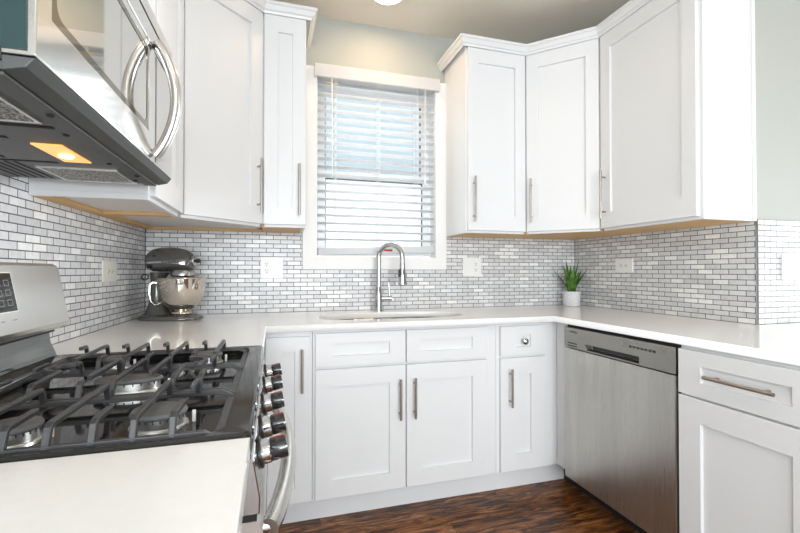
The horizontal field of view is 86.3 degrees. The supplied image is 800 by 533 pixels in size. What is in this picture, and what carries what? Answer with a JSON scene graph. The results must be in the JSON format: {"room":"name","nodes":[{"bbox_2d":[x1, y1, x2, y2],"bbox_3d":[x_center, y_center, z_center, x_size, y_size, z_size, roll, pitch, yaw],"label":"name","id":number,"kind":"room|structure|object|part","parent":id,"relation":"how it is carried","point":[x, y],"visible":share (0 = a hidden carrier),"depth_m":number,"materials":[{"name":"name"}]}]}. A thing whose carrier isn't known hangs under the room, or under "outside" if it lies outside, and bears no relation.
{"room":"kitchen","nodes":[
{"label":"kitchen","id":0,"kind":"room"},
{"bbox_2d":[231,16,556,326],"bbox_3d":[-0.312,-0.155,2.666,3.495,2.670,0.152,0,-1,-16],"label":"wall","id":1,"kind":"structure","parent":0,"point":[334,42],"depth_m":2.65,"materials":[{"name":"grey paint"}]},
{"bbox_2d":[98,0,262,231],"bbox_3d":[-0.985,-0.742,2.060,0.622,1.086,0.617,0,-1,-16],"label":"upper cabinet","id":2,"kind":"object","parent":1,"relation":"attached to","point":[223,127],"visible":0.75,"depth_m":1.95,"materials":[{"name":"white paint"}]},
{"bbox_3d":[-0.992,-0.206,2.063,0.610,0.014,0.597,0,-1,-16],"label":"nailer rail","id":3,"kind":"part","parent":2,"relation":"part of","materials":[{"name":"brown wood"}]},
{"bbox_3d":[-0.982,-0.215,2.046,0.543,0.004,0.560,0,-1,-16],"label":"underside panel","id":4,"kind":"part","parent":2,"relation":"part of","materials":[{"name":"beige laminate"}]},
{"bbox_3d":[-0.795,-0.741,1.950,0.020,1.054,0.414,0,-1,30],"label":"door","id":5,"kind":"part","parent":2,"relation":"part of","materials":[{"name":"white paint"}]},
{"bbox_3d":[-0.683,-0.397,2.084,0.036,0.260,0.012,0,-1,30],"label":"bar handle","id":6,"kind":"part","parent":2,"relation":"part of","materials":[{"name":"silver metal"}]},
{"bbox_2d":[261,257,282,277],"bbox_3d":[-0.734,0.006,2.446,0.123,0.123,0.010,0,-1,-16],"label":"outlet plate","id":7,"kind":"object","parent":1,"relation":"attached to","point":[271,267],"visible":1,"depth_m":2.44,"materials":[{"name":"white plastic"}]},
{"bbox_2d":[264,261,269,273],"bbox_3d":[-0.760,0.006,2.436,0.035,0.070,0.002,0,-1,-16],"label":"socket","id":8,"kind":"object","parent":7,"relation":"attached to","point":[266,263],"depth_m":2.44,"materials":[{"name":"white plastic"}]},
{"bbox_2d":[262,12,305,232],"bbox_3d":[-0.627,-0.739,2.300,0.218,1.086,0.374,0,-1,-16],"label":"upper cabinet","id":9,"kind":"object","parent":1,"relation":"attached to","point":[284,38],"visible":0.93,"depth_m":2.16,"materials":[{"name":"white paint"}]},
{"bbox_2d":[245,0,316,52],"bbox_3d":[-0.686,-1.299,1.538,0.472,0.052,2.002,0,-1,3],"label":"crown molding","id":10,"kind":"structure","parent":9,"relation":"attached to","point":[307,13],"depth_m":2.15,"materials":[{"name":"white paint"}]},
{"bbox_3d":[-0.644,-0.205,2.325,0.200,0.018,0.292,0,-1,-16],"label":"nailer rail","id":11,"kind":"part","parent":9,"relation":"part of","materials":[{"name":"brown wood"}]},
{"bbox_3d":[-0.509,-0.388,2.155,0.012,0.260,0.036,0,-1,-16],"label":"bar handle","id":12,"kind":"part","parent":9,"relation":"part of","materials":[{"name":"silver metal"}]},
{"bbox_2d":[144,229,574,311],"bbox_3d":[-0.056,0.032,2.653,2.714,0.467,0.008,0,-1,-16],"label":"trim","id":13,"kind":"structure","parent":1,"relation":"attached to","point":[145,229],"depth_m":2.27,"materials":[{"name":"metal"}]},
{"bbox_2d":[145,229,574,313],"bbox_3d":[-0.057,0.032,2.656,2.705,0.467,0.008,0,-1,-16],"label":"backsplash","id":14,"kind":"structure","parent":1,"relation":"attached to","point":[514,272],"depth_m":2.58,"materials":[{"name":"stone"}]},
{"bbox_2d":[302,65,446,269],"bbox_3d":[-0.159,-0.578,2.697,0.902,1.197,0.177,0,-1,-16],"label":"window","id":15,"kind":"structure","parent":1,"relation":"in","point":[437,260],"depth_m":2.66,"materials":[{"name":"white paint"}]},
{"bbox_3d":[-0.168,-0.844,2.744,0.724,0.600,0.028,0,-1,-16],"label":"sash","id":16,"kind":"part","parent":15,"relation":"part of","materials":[{"name":"white plastic"}]},
{"bbox_3d":[-0.159,-0.326,2.709,0.724,0.521,0.028,0,-1,-16],"label":"sash","id":17,"kind":"part","parent":15,"relation":"part of","materials":[{"name":"white plastic"}]},
{"bbox_2d":[314,62,439,255],"bbox_3d":[-0.134,-0.623,2.624,0.778,1.119,0.093,0,-1,-16],"label":"window blind","id":18,"kind":"object","parent":15,"relation":"attached to","point":[325,72],"visible":0.97,"depth_m":2.62,"materials":[{"name":"white plastic"}]},
{"bbox_3d":[-0.388,-0.616,2.566,0.008,1.010,0.059,0,-1,-16],"label":"ladder cord","id":19,"kind":"part","parent":18,"relation":"part of","materials":[{"name":"white fabric"}]},
{"bbox_3d":[-0.136,-0.097,2.628,0.732,0.067,0.046,0,-1,-16],"label":"rail","id":20,"kind":"part","parent":18,"relation":"part of","materials":[{"name":"white plastic"}]},
{"bbox_3d":[0.158,-0.818,2.687,0.018,0.625,0.017,0,-1,-16],"label":"pull cord","id":21,"kind":"part","parent":18,"relation":"part of","materials":[{"name":"white fabric"}]},
{"bbox_2d":[463,258,480,275],"bbox_3d":[0.474,0.003,2.803,0.134,0.123,0.010,0,-1,-16],"label":"outlet plate","id":22,"kind":"object","parent":1,"relation":"attached to","point":[471,266],"visible":1,"depth_m":2.80,"materials":[{"name":"white plastic"}]},
{"bbox_2d":[473,262,477,271],"bbox_3d":[0.500,0.003,2.809,0.035,0.070,0.002,0,-1,-16],"label":"socket","id":23,"kind":"object","parent":22,"relation":"attached to","point":[475,264],"depth_m":2.81,"materials":[{"name":"white plastic"}]},
{"bbox_2d":[444,46,525,237],"bbox_3d":[0.529,-0.736,2.643,0.391,1.086,0.374,0,-1,-16],"label":"upper cabinet","id":24,"kind":"object","parent":1,"relation":"attached to","point":[486,187],"visible":0.95,"depth_m":2.52,"materials":[{"name":"white paint"}]},
{"bbox_3d":[0.427,-0.385,2.432,0.012,0.260,0.036,0,-1,-16],"label":"bar handle","id":25,"kind":"part","parent":24,"relation":"part of","materials":[{"name":"silver metal"}]},
{"bbox_3d":[0.567,-0.735,2.507,0.375,1.054,0.020,0,-1,-16],"label":"door","id":26,"kind":"part","parent":24,"relation":"part of","materials":[{"name":"white paint"}]},
{"bbox_2d":[437,0,650,71],"bbox_3d":[0.891,-1.291,2.272,1.629,0.052,0.426,0,-1,36],"label":"crown molding","id":27,"kind":"structure","parent":24,"relation":"attached to","point":[631,6],"depth_m":2.44,"materials":[{"name":"white paint"}]},
{"bbox_2d":[504,37,645,239],"bbox_3d":[1.036,-0.735,2.659,0.613,1.086,0.617,0,-1,-16],"label":"upper cabinet","id":28,"kind":"object","parent":1,"relation":"attached to","point":[563,132],"visible":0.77,"depth_m":2.46,"materials":[{"name":"white paint"}]},
{"bbox_3d":[0.773,-0.387,2.515,0.012,0.260,0.036,0,-1,32],"label":"bar handle","id":29,"kind":"part","parent":28,"relation":"part of","materials":[{"name":"silver metal"}]},
{"bbox_3d":[0.931,-0.736,2.461,0.395,1.054,0.020,0,-1,30],"label":"door","id":30,"kind":"part","parent":28,"relation":"part of","materials":[{"name":"white paint"}]},
{"bbox_2d":[274,0,629,43],"bbox_3d":[3.769,-1.575,-0.526,9.500,0.100,9.100,0,-1,-16],"label":"ceiling","id":31,"kind":"structure","parent":0,"point":[519,21],"depth_m":2.53,"materials":[{"name":"paint"}]},
{"bbox_2d":[374,0,401,4],"bbox_3d":[-0.067,-1.489,2.337,0.184,0.008,0.184,0,-1,-16],"label":"recessed light","id":32,"kind":"object","parent":31,"relation":"in","point":[384,2],"visible":1,"depth_m":2.40,"materials":[{"name":"white paint"}]},
{"bbox_2d":[278,478,639,532],"bbox_3d":[3.769,1.185,-0.556,9.500,0.080,9.100,0,-1,-16],"label":"floor","id":33,"kind":"structure","parent":0,"point":[553,506],"depth_m":2.00,"materials":[{"name":"brown wood"}]},
{"bbox_2d":[0,262,295,532],"bbox_3d":[-0.590,0.574,0.893,0.720,1.173,0.758,0,-1,-16],"label":"gas range","id":34,"kind":"object","parent":33,"relation":"on","point":[52,405],"visible":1,"depth_m":0.82,"materials":[{"name":"metal"}]},
{"bbox_3d":[-0.567,0.247,0.626,0.075,0.021,0.075,0,-1,-16],"label":"burner","id":35,"kind":"part","parent":34,"relation":"part of","materials":[{"name":"metal"}]},
{"bbox_3d":[-0.736,0.253,1.108,0.066,0.021,0.066,0,-1,-16],"label":"burner","id":36,"kind":"part","parent":34,"relation":"part of","materials":[{"name":"metal"}]},
{"bbox_3d":[-0.569,0.250,0.897,0.135,0.021,0.075,0,-1,-16],"label":"burner","id":37,"kind":"part","parent":34,"relation":"part of","materials":[{"name":"metal"}]},
{"bbox_2d":[0,345,262,462],"bbox_3d":[-0.582,0.261,0.898,0.545,0.039,0.758,0,-1,-16],"label":"cooktop","id":38,"kind":"object","parent":34,"relation":"in","point":[227,403],"depth_m":0.78,"materials":[{"name":"black metal"}]},
{"bbox_3d":[-0.390,0.248,0.692,0.088,0.021,0.088,0,-1,-16],"label":"burner","id":39,"kind":"part","parent":34,"relation":"part of","materials":[{"name":"metal"}]},
{"bbox_3d":[-0.525,0.253,1.170,0.075,0.021,0.075,0,-1,-16],"label":"burner","id":40,"kind":"part","parent":34,"relation":"part of","materials":[{"name":"metal"}]},
{"bbox_3d":[-0.323,0.636,0.971,0.035,0.530,0.754,0,-1,-16],"label":"oven door","id":41,"kind":"part","parent":34,"relation":"part of","materials":[{"name":"silver metal"}]},
{"bbox_3d":[-0.324,0.322,0.974,0.032,0.080,0.758,0,-1,-16],"label":"panel","id":42,"kind":"part","parent":34,"relation":"part of","materials":[{"name":"metal"}]},
{"bbox_3d":[-0.218,0.300,0.697,0.021,0.042,0.040,0,-1,-16],"label":"knob","id":43,"kind":"part","parent":34,"relation":"part of","materials":[{"name":"silver metal"}]},
{"bbox_3d":[-0.208,0.406,0.672,0.018,0.025,0.026,0,-1,-16],"label":"handle post","id":44,"kind":"part","parent":34,"relation":"part of","materials":[{"name":"silver metal"}]},
{"bbox_3d":[-0.251,0.302,0.807,0.021,0.042,0.040,0,-1,-16],"label":"knob","id":45,"kind":"part","parent":34,"relation":"part of","materials":[{"name":"silver metal"}]},
{"bbox_3d":[-0.293,0.303,0.951,0.021,0.042,0.040,0,-1,-16],"label":"knob","id":46,"kind":"part","parent":34,"relation":"part of","materials":[{"name":"silver metal"}]},
{"bbox_3d":[-0.339,0.305,1.105,0.021,0.042,0.040,0,-1,-16],"label":"knob","id":47,"kind":"part","parent":34,"relation":"part of","materials":[{"name":"silver metal"}]},
{"bbox_3d":[-0.380,0.306,1.244,0.021,0.042,0.040,0,-1,-16],"label":"knob","id":48,"kind":"part","parent":34,"relation":"part of","materials":[{"name":"silver metal"}]},
{"bbox_3d":[-0.279,0.409,0.987,0.070,0.031,0.677,0,-1,-16],"label":"oven handle","id":49,"kind":"part","parent":34,"relation":"part of","materials":[{"name":"metal"}]},
{"bbox_2d":[263,332,311,506],"bbox_3d":[-0.854,0.676,2.065,0.800,0.770,0.619,0,-1,-16],"label":"base cabinet","id":50,"kind":"object","parent":33,"relation":"on","point":[292,350],"visible":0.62,"depth_m":1.90,"materials":[{"name":"white paint"}]},
{"bbox_3d":[-0.433,0.462,1.887,0.012,0.192,0.036,0,-1,-16],"label":"bar handle","id":51,"kind":"part","parent":50,"relation":"part of","materials":[{"name":"silver metal"}]},
{"bbox_2d":[312,324,495,500],"bbox_3d":[-0.024,0.678,2.310,0.927,0.770,0.619,0,-1,-16],"label":"base cabinet","id":52,"kind":"object","parent":33,"relation":"on","point":[393,408],"visible":0.93,"depth_m":2.03,"materials":[{"name":"white paint"}]},
{"bbox_3d":[-0.180,0.761,1.988,0.424,0.584,0.020,0,-1,-16],"label":"door","id":53,"kind":"part","parent":52,"relation":"part of","materials":[{"name":"white paint"}]},
{"bbox_3d":[0.002,0.627,2.014,0.012,0.192,0.036,0,-1,-16],"label":"bar handle","id":54,"kind":"part","parent":52,"relation":"part of","materials":[{"name":"silver metal"}]},
{"bbox_3d":[0.072,0.627,2.035,0.012,0.192,0.036,0,-1,-16],"label":"bar handle","id":55,"kind":"part","parent":52,"relation":"part of","materials":[{"name":"silver metal"}]},
{"bbox_3d":[0.234,0.763,2.111,0.424,0.584,0.020,0,-1,-16],"label":"door","id":56,"kind":"part","parent":52,"relation":"part of","materials":[{"name":"white paint"}]},
{"bbox_2d":[282,464,563,523],"bbox_3d":[0.122,1.118,2.146,1.639,0.112,0.016,0,-1,-16],"label":"board","id":57,"kind":"object","parent":33,"relation":"on","point":[313,509],"visible":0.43,"depth_m":2.13,"materials":[{"name":"white paint"}]},
{"bbox_2d":[495,322,567,472],"bbox_3d":[0.613,0.680,2.469,0.381,0.770,0.676,0,-1,-16],"label":"base cabinet","id":58,"kind":"object","parent":33,"relation":"on","point":[530,357],"visible":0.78,"depth_m":2.24,"materials":[{"name":"white paint"}]},
{"bbox_3d":[0.570,0.622,2.183,0.012,0.194,0.036,0,-1,-16],"label":"bar handle","id":59,"kind":"part","parent":58,"relation":"part of","materials":[{"name":"silver metal"}]},
{"bbox_3d":[0.641,0.386,2.236,0.265,0.154,0.020,0,-1,-16],"label":"drawer","id":60,"kind":"part","parent":58,"relation":"part of","materials":[{"name":"white paint"}]},
{"bbox_3d":[0.641,0.765,2.231,0.265,0.582,0.020,0,-1,-16],"label":"door","id":61,"kind":"part","parent":58,"relation":"part of","materials":[{"name":"white paint"}]},
{"bbox_3d":[0.650,0.389,2.220,0.033,0.033,0.033,0,-1,-16],"label":"knob","id":62,"kind":"part","parent":58,"relation":"part of","materials":[{"name":"silver metal"}]},
{"bbox_2d":[564,324,680,532],"bbox_3d":[1.186,0.732,2.036,0.585,0.882,0.804,0,-1,-16],"label":"dishwasher","id":63,"kind":"object","parent":33,"relation":"on","point":[622,392],"visible":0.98,"depth_m":1.81,"materials":[{"name":"silver metal"}]},
{"bbox_3d":[1.038,1.117,1.992,0.030,0.110,0.796,0,-1,-16],"label":"kick plate","id":64,"kind":"part","parent":63,"relation":"part of","materials":[{"name":"black plastic"}]},
{"bbox_3d":[0.955,0.384,1.887,0.001,0.019,0.284,0,-1,-16],"label":"pocket handle","id":65,"kind":"part","parent":63,"relation":"part of","materials":[{"name":"black plastic"}]},
{"bbox_3d":[0.944,0.353,1.885,0.032,0.100,0.629,0,-1,-16],"label":"control panel","id":66,"kind":"part","parent":63,"relation":"part of","materials":[{"name":"silver metal"}]},
{"bbox_2d":[678,345,799,532],"bbox_3d":[1.361,0.725,1.433,0.632,0.882,0.450,0,-1,-16],"label":"base cabinet","id":67,"kind":"object","parent":33,"relation":"on","point":[739,416],"visible":0.9,"depth_m":1.37,"materials":[{"name":"white paint"}]},
{"bbox_3d":[1.074,0.377,1.355,0.036,0.012,0.216,0,-1,-16],"label":"bar handle","id":68,"kind":"part","parent":67,"relation":"part of","materials":[{"name":"silver metal"}]},
{"bbox_3d":[1.094,0.378,1.359,0.020,0.160,0.443,0,-1,-16],"label":"drawer","id":69,"kind":"part","parent":67,"relation":"part of","materials":[{"name":"white paint"}]},
{"bbox_3d":[-0.431,0.711,0.127,0.629,0.882,0.786,0,-1,-16],"label":"base cabinet","id":70,"kind":"object","parent":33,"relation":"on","visible":0},
{"bbox_2d":[0,438,249,532],"bbox_3d":[-0.437,0.253,0.121,0.705,0.031,0.809,0,-1,-16],"label":"countertop","id":71,"kind":"structure","parent":70,"relation":"on","point":[201,487],"depth_m":0.46,"materials":[{"name":"white stone"}]},
{"bbox_3d":[-0.805,0.726,1.493,0.569,0.882,0.502,0,-1,-16],"label":"base cabinet","id":72,"kind":"object","parent":33,"relation":"on","visible":0},
{"bbox_2d":[52,305,799,365],"bbox_3d":[0.470,0.270,1.616,3.199,0.031,2.280,0,-1,-16],"label":"countertop","id":73,"kind":"structure","parent":72,"relation":"on","point":[780,343],"depth_m":1.84,"materials":[{"name":"white stone"}]},
{"bbox_2d":[137,247,205,320],"bbox_3d":[-1.123,0.082,2.108,0.314,0.355,0.223,0,-1,4],"label":"stand mixer","id":74,"kind":"object","parent":73,"relation":"on","point":[171,299],"visible":1,"depth_m":2.05,"materials":[{"name":"grey metal"}]},
{"bbox_2d":[149,277,205,313],"bbox_3d":[-1.089,0.143,2.101,0.247,0.175,0.223,0,-1,-16],"label":"bowl","id":75,"kind":"object","parent":74,"relation":"on","point":[179,295],"depth_m":2.04,"materials":[{"name":"silver metal"}]},
{"bbox_2d":[343,317,427,319],"bbox_3d":[-0.042,0.389,2.295,0.815,0.191,0.365,0,-1,-16],"label":"sink","id":76,"kind":"object","parent":73,"relation":"in","point":[389,317],"visible":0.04,"depth_m":2.42,"materials":[{"name":"metal"}]},
{"bbox_2d":[373,242,405,310],"bbox_3d":[-0.056,0.061,2.522,0.204,0.406,0.088,0,-1,18],"label":"tap","id":77,"kind":"object","parent":73,"relation":"on","point":[379,298],"visible":0.99,"depth_m":2.51,"materials":[{"name":"silver metal"}]},
{"bbox_3d":[-0.080,0.151,2.543,0.062,0.110,0.035,0,-1,-16],"label":"lever handle","id":78,"kind":"part","parent":77,"relation":"part of","materials":[{"name":"silver metal"}]},
{"bbox_3d":[-0.057,-0.014,2.509,0.179,0.257,0.029,0,-1,20],"label":"spout","id":79,"kind":"part","parent":77,"relation":"part of","materials":[{"name":"silver metal"}]},
{"bbox_2d":[554,261,587,306],"bbox_3d":[1.169,0.109,2.917,0.220,0.318,0.142,0,-1,-16],"label":"aloe","id":80,"kind":"object","parent":73,"relation":"on","point":[571,297],"visible":1,"depth_m":2.87,"materials":[{"name":"green plant"}]},
{"bbox_2d":[562,291,580,306],"bbox_3d":[1.165,0.218,2.902,0.117,0.100,0.117,0,-1,-16],"label":"pot","id":81,"kind":"object","parent":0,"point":[570,298],"depth_m":2.85,"materials":[{"name":"white ceramic"}]},
{"bbox_2d":[620,0,799,324],"bbox_3d":[4.270,-0.148,3.321,5.947,2.670,1.193,0,-1,-16],"label":"wall","id":82,"kind":"structure","parent":0,"point":[777,22],"depth_m":1.95,"materials":[{"name":"grey paint"}]},
{"bbox_2d":[615,258,632,272],"bbox_3d":[1.367,-0.006,2.605,0.008,0.085,0.135,0,-1,-16],"label":"outlet plate","id":83,"kind":"object","parent":82,"relation":"attached to","point":[621,265],"visible":1,"depth_m":2.60,"materials":[{"name":"white plastic"}]},
{"bbox_2d":[619,263,627,267],"bbox_3d":[1.365,-0.006,2.605,0.002,0.035,0.070,0,-1,-16],"label":"socket","id":84,"kind":"object","parent":83,"relation":"attached to","point":[621,265],"depth_m":2.61,"materials":[{"name":"white plastic"}]},
{"bbox_2d":[575,221,755,323],"bbox_3d":[1.417,0.030,2.466,0.008,0.467,1.188,0,-1,-16],"label":"backsplash","id":85,"kind":"structure","parent":82,"relation":"attached to","point":[707,272],"depth_m":2.26,"materials":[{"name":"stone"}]},
{"bbox_2d":[599,0,756,232],"bbox_3d":[1.323,-0.741,2.123,0.369,1.086,0.581,0,-1,-16],"label":"upper cabinet","id":86,"kind":"object","parent":82,"relation":"attached to","point":[678,81],"visible":0.98,"depth_m":1.91,"materials":[{"name":"white paint"}]},
{"bbox_3d":[1.094,-0.389,2.307,0.036,0.260,0.012,0,-1,-16],"label":"bar handle","id":87,"kind":"part","parent":86,"relation":"part of","materials":[{"name":"silver metal"}]},
{"bbox_3d":[1.190,-0.740,2.086,0.020,1.054,0.553,0,-1,-16],"label":"door","id":88,"kind":"part","parent":86,"relation":"part of","materials":[{"name":"white paint"}]},
{"bbox_2d":[755,219,758,324],"bbox_3d":[1.585,0.023,1.895,0.009,0.469,0.006,0,-1,-16],"label":"trim","id":89,"kind":"structure","parent":82,"relation":"attached to","point":[756,222],"depth_m":1.89,"materials":[{"name":"silver metal"}]},
{"bbox_2d":[758,219,799,324],"bbox_3d":[1.994,0.025,2.019,0.849,0.467,0.008,0,-1,-16],"label":"backsplash","id":90,"kind":"structure","parent":82,"relation":"attached to","point":[779,300],"depth_m":1.93,"materials":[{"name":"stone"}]},
{"bbox_2d":[781,253,799,279],"bbox_3d":[1.792,0.001,1.950,0.130,0.122,0.010,0,-1,-16],"label":"outlet plate","id":91,"kind":"object","parent":82,"relation":"attached to","point":[790,262],"visible":1,"depth_m":1.94,"materials":[{"name":"white plastic"}]},
{"bbox_2d":[785,259,790,273],"bbox_3d":[1.764,0.001,1.940,0.035,0.070,0.002,0,-1,-16],"label":"socket","id":92,"kind":"object","parent":91,"relation":"attached to","point":[787,261],"depth_m":1.94,"materials":[{"name":"white plastic"}]},
{"bbox_3d":[-0.345,-0.206,-1.964,0.453,2.670,8.708,0,-1,-16],"label":"wall","id":93,"kind":"structure","parent":0,"visible":0},
{"bbox_2d":[0,174,144,344],"bbox_3d":[-1.014,-0.017,0.959,0.008,0.527,2.699,0,-1,-15],"label":"backsplash","id":94,"kind":"structure","parent":93,"relation":"attached to","point":[32,229],"depth_m":1.54,"materials":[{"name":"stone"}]},
{"bbox_2d":[29,0,183,216],"bbox_3d":[-0.988,-0.748,1.510,0.330,1.086,0.444,0,-1,-16],"label":"upper cabinet","id":95,"kind":"object","parent":93,"relation":"attached to","point":[96,198],"visible":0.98,"depth_m":1.51,"materials":[{"name":"white paint"}]},
{"bbox_3d":[-1.009,-0.212,1.505,0.291,0.014,0.426,0,-1,-16],"label":"nailer rail","id":96,"kind":"part","parent":95,"relation":"part of","materials":[{"name":"brown wood"}]},
{"bbox_3d":[-0.989,-0.221,1.489,0.262,0.004,0.384,0,-1,-16],"label":"underside panel","id":97,"kind":"part","parent":95,"relation":"part of","materials":[{"name":"beige laminate"}]},
{"bbox_3d":[-0.838,-0.746,1.550,0.020,1.054,0.420,0,-1,-16],"label":"door","id":98,"kind":"part","parent":95,"relation":"part of","materials":[{"name":"white paint"}]},
{"bbox_2d":[102,261,116,281],"bbox_3d":[-1.230,0.020,1.810,0.008,0.088,0.150,0,-1,-15],"label":"outlet plate","id":99,"kind":"object","parent":93,"relation":"attached to","point":[109,268],"visible":1,"depth_m":1.80,"materials":[{"name":"beige plastic"}]},
{"bbox_2d":[107,267,113,275],"bbox_3d":[-1.227,0.020,1.810,0.002,0.035,0.070,0,-1,-15],"label":"socket","id":100,"kind":"object","parent":99,"relation":"attached to","point":[110,270],"depth_m":1.81,"materials":[{"name":"beige plastic"}]},
{"bbox_2d":[148,0,155,17],"bbox_3d":[-0.816,-0.799,0.886,0.355,0.998,0.849,0,-1,-16],"label":"upper cabinet","id":101,"kind":"object","parent":93,"relation":"attached to","point":[152,3],"visible":0.02,"depth_m":1.31,"materials":[{"name":"white paint"}]},
{"bbox_2d":[0,0,181,185],"bbox_3d":[-0.740,-0.438,0.856,0.486,0.404,0.760,0,-1,-16],"label":"microwave","id":102,"kind":"object","parent":101,"relation":"attached to","point":[90,90],"visible":1,"depth_m":0.80,"materials":[{"name":"silver metal"}]},
{"bbox_3d":[-0.484,-0.411,0.536,0.027,0.274,0.002,0,-1,-16],"label":"glass","id":103,"kind":"part","parent":102,"relation":"part of","materials":[{"name":"teal glass"}]},
{"bbox_3d":[-0.667,-0.246,0.622,0.172,0.004,0.170,0,-1,-16],"label":"filter frame","id":104,"kind":"part","parent":102,"relation":"part of","materials":[{"name":"metal"}]},
{"bbox_3d":[-0.728,-0.238,0.931,0.030,0.005,0.029,0,-1,4],"label":"bulb","id":105,"kind":"part","parent":102,"relation":"part of","materials":[{"name":"beige glass"}]},
{"bbox_3d":[-0.817,-0.240,1.128,0.172,0.004,0.165,0,-1,-16],"label":"filter frame","id":106,"kind":"part","parent":102,"relation":"part of","materials":[{"name":"metal"}]},
{"bbox_3d":[-0.627,-0.403,1.097,0.002,0.270,0.010,0,-1,-16],"label":"column trim","id":107,"kind":"part","parent":102,"relation":"part of","materials":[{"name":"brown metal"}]},
{"bbox_3d":[-0.588,-0.418,1.074,0.070,0.300,0.027,0,-1,-16],"label":"door handle","id":108,"kind":"part","parent":102,"relation":"part of","materials":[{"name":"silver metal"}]},
{"label":"outside","id":109,"kind":"structure","parent":0,"visible":0},
{"bbox_3d":[-1.677,1.919,8.492,15.000,0.150,11.840,0,-1,-16],"label":"ground","id":110,"kind":"structure","parent":109,"visible":0},
{"bbox_2d":[325,98,420,256],"bbox_3d":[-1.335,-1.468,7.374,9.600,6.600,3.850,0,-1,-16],"label":"window pane","id":111,"kind":"structure","parent":110,"relation":"on","point":[329,243],"depth_m":6.11,"materials":[{"name":"grey"}]}
]}

